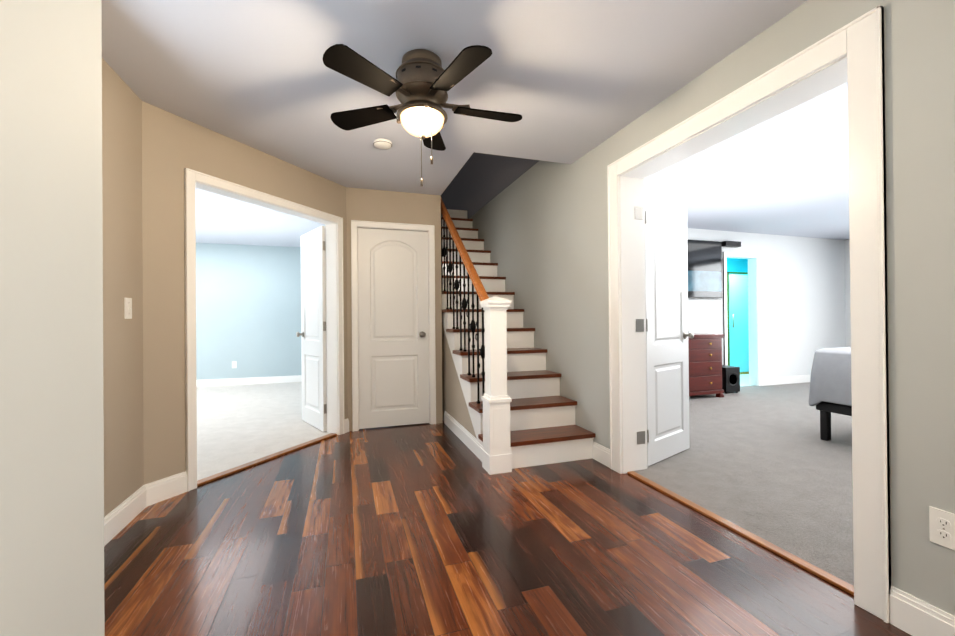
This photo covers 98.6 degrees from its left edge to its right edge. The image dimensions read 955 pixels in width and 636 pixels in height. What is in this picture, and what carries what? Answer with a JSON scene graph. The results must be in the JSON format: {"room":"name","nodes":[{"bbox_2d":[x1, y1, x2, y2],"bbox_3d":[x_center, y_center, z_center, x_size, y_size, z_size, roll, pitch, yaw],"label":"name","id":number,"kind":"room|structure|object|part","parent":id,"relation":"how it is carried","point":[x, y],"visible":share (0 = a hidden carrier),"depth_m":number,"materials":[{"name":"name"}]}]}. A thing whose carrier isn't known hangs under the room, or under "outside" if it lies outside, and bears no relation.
{"room":"hallway","nodes":[
{"label":"hallway","id":0,"kind":"room"},
{"bbox_2d":[0,0,104,635],"bbox_3d":[-0.461,-0.112,-0.435,0.120,2.410,2.800,0,0,-18],"label":"wall","id":1,"kind":"structure","parent":0,"point":[51,429],"depth_m":0.75,"materials":[{"name":"beige paint"}]},
{"bbox_2d":[102,58,143,516],"bbox_3d":[-1.755,-0.093,1.527,0.120,2.410,1.970,0,0,-18],"label":"wall","id":2,"kind":"structure","parent":0,"point":[122,280],"depth_m":2.21,"materials":[{"name":"beige paint"}]},
{"bbox_2d":[124,298,131,318],"bbox_3d":[-1.921,-0.053,2.266,0.018,0.115,0.070,0,0,-18],"label":"light switch","id":3,"kind":"object","parent":2,"relation":"attached to","point":[127,308],"visible":1,"depth_m":2.26,"materials":[{"name":"white plastic"}]},
{"bbox_2d":[142,101,347,484],"bbox_3d":[-1.681,-0.086,3.288,0.120,2.410,1.809,-1,0,23],"label":"wall","id":4,"kind":"structure","parent":0,"point":[173,146],"depth_m":2.59,"materials":[{"name":"beige paint"}]},
{"bbox_2d":[184,168,344,491],"bbox_3d":[-1.659,0.075,3.339,0.174,2.087,1.448,-1,0,23],"label":"door frame","id":5,"kind":"structure","parent":4,"relation":"attached to","point":[193,179],"depth_m":3.21,"materials":[{"name":"white wood"}]},
{"bbox_2d":[296,226,326,431],"bbox_3d":[-1.708,0.105,4.220,0.335,1.995,0.610,0,0,-18],"label":"door","id":6,"kind":"structure","parent":4,"relation":"in","point":[313,328],"depth_m":4.16,"materials":[{"name":"white wood"}]},
{"bbox_2d":[104,418,954,635],"bbox_3d":[-0.050,1.031,1.330,2.986,0.130,5.920,0,0,-18],"label":"baseboard","id":7,"kind":"structure","parent":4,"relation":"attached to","point":[911,615],"depth_m":2.03,"materials":[{"name":"white wood"}]},
{"bbox_2d":[196,243,300,379],"bbox_3d":[-4.953,-0.043,6.792,5.287,2.410,0.120,0,0,-18],"label":"wall","id":8,"kind":"structure","parent":0,"point":[248,308],"depth_m":7.05,"materials":[{"name":"blue paint"}]},
{"bbox_2d":[232,361,236,367],"bbox_3d":[-4.140,0.795,6.982,0.070,0.115,0.009,0,0,-18],"label":"electrical outlet","id":9,"kind":"object","parent":8,"relation":"attached to","point":[234,364],"visible":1,"depth_m":6.98,"materials":[{"name":"white plastic"}]},
{"bbox_2d":[197,375,301,386],"bbox_3d":[-4.922,1.096,6.723,5.047,0.130,0.015,0,0,-18],"label":"baseboard","id":10,"kind":"structure","parent":8,"relation":"attached to","point":[245,381],"depth_m":7.03,"materials":[{"name":"white wood"}]},
{"bbox_2d":[197,382,329,480],"bbox_3d":[-4.201,1.164,4.426,5.242,0.062,5.230,0,0,-18],"label":"floor","id":11,"kind":"structure","parent":0,"point":[238,425],"depth_m":4.30,"materials":[{"name":"beige carpet"}]},
{"bbox_2d":[346,187,442,430],"bbox_3d":[-0.893,-0.089,4.239,1.040,2.410,0.120,0,0,-18],"label":"wall","id":12,"kind":"structure","parent":0,"point":[387,206],"depth_m":4.21,"materials":[{"name":"beige paint"}]},
{"bbox_2d":[357,228,428,428],"bbox_3d":[-0.856,0.101,4.218,0.710,2.005,0.171,0,0,-18],"label":"door","id":13,"kind":"structure","parent":12,"relation":"in","point":[393,335],"depth_m":4.20,"materials":[{"name":"wood"}]},
{"bbox_2d":[351,220,435,431],"bbox_3d":[-0.862,0.073,4.236,0.838,2.084,0.146,0,0,-18],"label":"door frame","id":14,"kind":"structure","parent":12,"relation":"attached to","point":[429,229],"depth_m":4.16,"materials":[{"name":"white wood"}]},
{"bbox_2d":[101,0,849,246],"bbox_3d":[0.456,-1.434,3.550,13.600,0.250,10.200,0,0,-18],"label":"ceiling","id":15,"kind":"structure","parent":0,"point":[571,81],"depth_m":2.36,"materials":[{"name":"white paint"}]},
{"bbox_2d":[373,138,391,148],"bbox_3d":[-0.701,-1.283,3.038,0.136,0.037,0.136,0,0,-18],"label":"smoke detector","id":16,"kind":"object","parent":15,"relation":"attached to","point":[380,143],"visible":0.98,"depth_m":3.00,"materials":[{"name":"white plastic"}]},
{"bbox_2d":[323,44,521,185],"bbox_3d":[-0.242,-0.981,2.094,1.002,0.655,1.037,0,0,-18],"label":"ceiling fan","id":17,"kind":"object","parent":15,"relation":"hanging from","point":[422,83],"visible":1,"depth_m":1.99,"materials":[{"name":"brown metal"}]},
{"bbox_3d":[-0.280,-0.976,2.085,0.224,0.090,0.224,0,0,-18],"label":"lamp shade","id":18,"kind":"part","parent":17,"relation":"part of","materials":[{"name":"white glass"}]},
{"bbox_2d":[441,152,539,218],"bbox_3d":[-0.437,-2.707,5.808,1.150,2.450,5.370,0,0,-18],"label":"ceiling slope","id":19,"kind":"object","parent":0,"point":[479,181],"depth_m":5.55,"materials":[{"name":"grey paint"}]},
{"bbox_2d":[104,421,911,635],"bbox_3d":[-0.110,1.122,1.273,3.285,0.050,6.250,0,0,-18],"label":"floor","id":20,"kind":"structure","parent":0,"point":[425,529],"depth_m":1.87,"materials":[{"name":"brown wood"}]},
{"bbox_2d":[197,433,336,485],"bbox_3d":[-1.630,1.110,3.326,0.070,0.016,1.310,-1,0,23],"label":"floor strip","id":21,"kind":"object","parent":20,"relation":"on","point":[247,465],"visible":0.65,"depth_m":3.17,"materials":[{"name":"brown wood"}]},
{"bbox_2d":[441,198,594,474],"bbox_3d":[-0.039,-0.290,4.655,0.887,2.800,3.447,0,0,-18],"label":"staircase","id":22,"kind":"structure","parent":20,"relation":"on","point":[506,407],"depth_m":3.54,"materials":[{"name":"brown wood"}]},
{"bbox_2d":[627,471,853,595],"bbox_3d":[1.286,1.081,2.238,0.050,0.014,1.371,0,0,-18],"label":"floor strip","id":23,"kind":"object","parent":20,"relation":"on","point":[819,572],"visible":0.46,"depth_m":1.99,"materials":[{"name":"brown wood"}]},
{"bbox_2d":[469,0,954,615],"bbox_3d":[0.836,-0.232,3.717,0.190,2.660,9.900,0,0,-18],"label":"wall","id":24,"kind":"structure","parent":0,"point":[541,228],"depth_m":1.45,"materials":[{"name":"grey paint"}]},
{"bbox_2d":[635,207,644,444],"bbox_3d":[1.157,0.052,2.925,0.068,1.690,0.003,0,0,-18],"label":"door hinges","id":25,"kind":"object","parent":24,"relation":"attached to","point":[639,325],"depth_m":2.92,"materials":[{"name":"metal"}]},
{"bbox_2d":[645,185,693,465],"bbox_3d":[1.462,0.051,3.203,0.626,2.040,0.321,0,0,-18],"label":"bedroom door","id":26,"kind":"structure","parent":24,"relation":"in","point":[667,334],"depth_m":3.16,"materials":[{"name":"white wood"}]},
{"bbox_2d":[607,5,890,622],"bbox_3d":[1.314,-0.012,2.255,0.248,2.200,1.595,0,0,-18],"label":"trim","id":27,"kind":"structure","parent":24,"relation":"attached to","point":[852,54],"depth_m":1.55,"materials":[{"name":"white wood"}]},
{"bbox_2d":[929,506,954,549],"bbox_3d":[1.512,0.683,1.329,0.009,0.115,0.070,0,0,-18],"label":"electrical outlet","id":28,"kind":"object","parent":24,"relation":"attached to","point":[942,527],"visible":1,"depth_m":1.33,"materials":[{"name":"white plastic"}]},
{"bbox_2d":[727,258,747,271],"bbox_3d":[4.899,-0.130,6.738,3.000,2.410,0.004,0,0,-18],"label":"wall","id":29,"kind":"structure","parent":0,"point":[736,265],"depth_m":6.47,"materials":[{"name":"teal paint"}]},
{"bbox_2d":[727,272,748,373],"bbox_3d":[5.029,0.099,7.802,0.700,1.940,0.068,0,0,-18],"label":"door","id":30,"kind":"structure","parent":29,"relation":"attached to","point":[737,317],"depth_m":7.79,"materials":[{"name":"teal glass"}]},
{"bbox_2d":[634,382,853,585],"bbox_3d":[4.434,1.083,2.986,6.415,0.062,6.710,0,0,-18],"label":"floor","id":31,"kind":"structure","parent":0,"point":[767,463],"depth_m":2.88,"materials":[{"name":"grey carpet"}]},
{"bbox_2d":[688,331,723,396],"bbox_3d":[2.832,0.627,5.640,0.920,0.900,0.524,0,0,-18],"label":"dresser","id":32,"kind":"object","parent":31,"relation":"on","point":[705,363],"visible":0.44,"depth_m":5.46,"materials":[{"name":"brown wood"}]},
{"bbox_2d":[722,365,739,393],"bbox_3d":[3.588,0.887,5.942,0.260,0.370,0.268,0,0,-18],"label":"subwoofer","id":33,"kind":"object","parent":31,"relation":"on","point":[730,378],"visible":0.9,"depth_m":5.82,"materials":[{"name":"black plastic"}]},
{"bbox_2d":[809,347,851,440],"bbox_3d":[4.059,0.430,2.888,1.788,1.250,2.224,0,0,-18],"label":"bed","id":34,"kind":"object","parent":31,"relation":"on","point":[830,386],"visible":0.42,"depth_m":3.46,"materials":[{"name":"grey fabric"}]},
{"bbox_2d":[740,374,752,385],"bbox_3d":[4.666,1.101,7.487,3.000,0.060,1.710,0,0,-18],"label":"floor","id":35,"kind":"structure","parent":0,"point":[744,379],"depth_m":7.02,"materials":[{"name":"tile"}]},
{"bbox_2d":[687,228,845,377],"bbox_3d":[3.410,-0.119,6.190,6.370,2.410,0.120,0,0,-18],"label":"wall","id":36,"kind":"structure","parent":0,"point":[802,300],"depth_m":6.67,"materials":[{"name":"white paint"}]},
{"bbox_2d":[687,239,721,297],"bbox_3d":[2.952,-0.716,5.954,1.500,0.850,0.054,0,0,-18],"label":"tv","id":37,"kind":"object","parent":36,"relation":"attached to","point":[704,269],"visible":0.29,"depth_m":6.06,"materials":[{"name":"black plastic"}]},
{"bbox_2d":[722,241,740,247],"bbox_3d":[3.848,-1.120,6.227,0.300,0.075,0.092,0,0,-18],"label":"speaker","id":38,"kind":"object","parent":36,"relation":"attached to","point":[734,244],"visible":0.96,"depth_m":6.19},
{"bbox_2d":[723,252,761,385],"bbox_3d":[4.068,0.038,6.404,0.744,2.087,0.174,0,0,-18],"label":"door frame","id":39,"kind":"structure","parent":36,"relation":"attached to","point":[754,319],"depth_m":6.44,"materials":[{"name":"white wood"}]},
{"bbox_2d":[762,375,810,385],"bbox_3d":[5.404,1.006,6.756,2.003,0.130,0.015,0,0,-18],"label":"baseboard","id":40,"kind":"structure","parent":36,"relation":"attached to","point":[785,380],"depth_m":6.60,"materials":[{"name":"white wood"}]},
{"bbox_2d":[845,239,850,346],"bbox_3d":[7.426,-0.163,3.933,0.120,2.410,6.650,0,0,-18],"label":"wall","id":41,"kind":"structure","parent":0,"point":[847,295],"depth_m":7.04,"materials":[{"name":"grey paint"}]}
]}

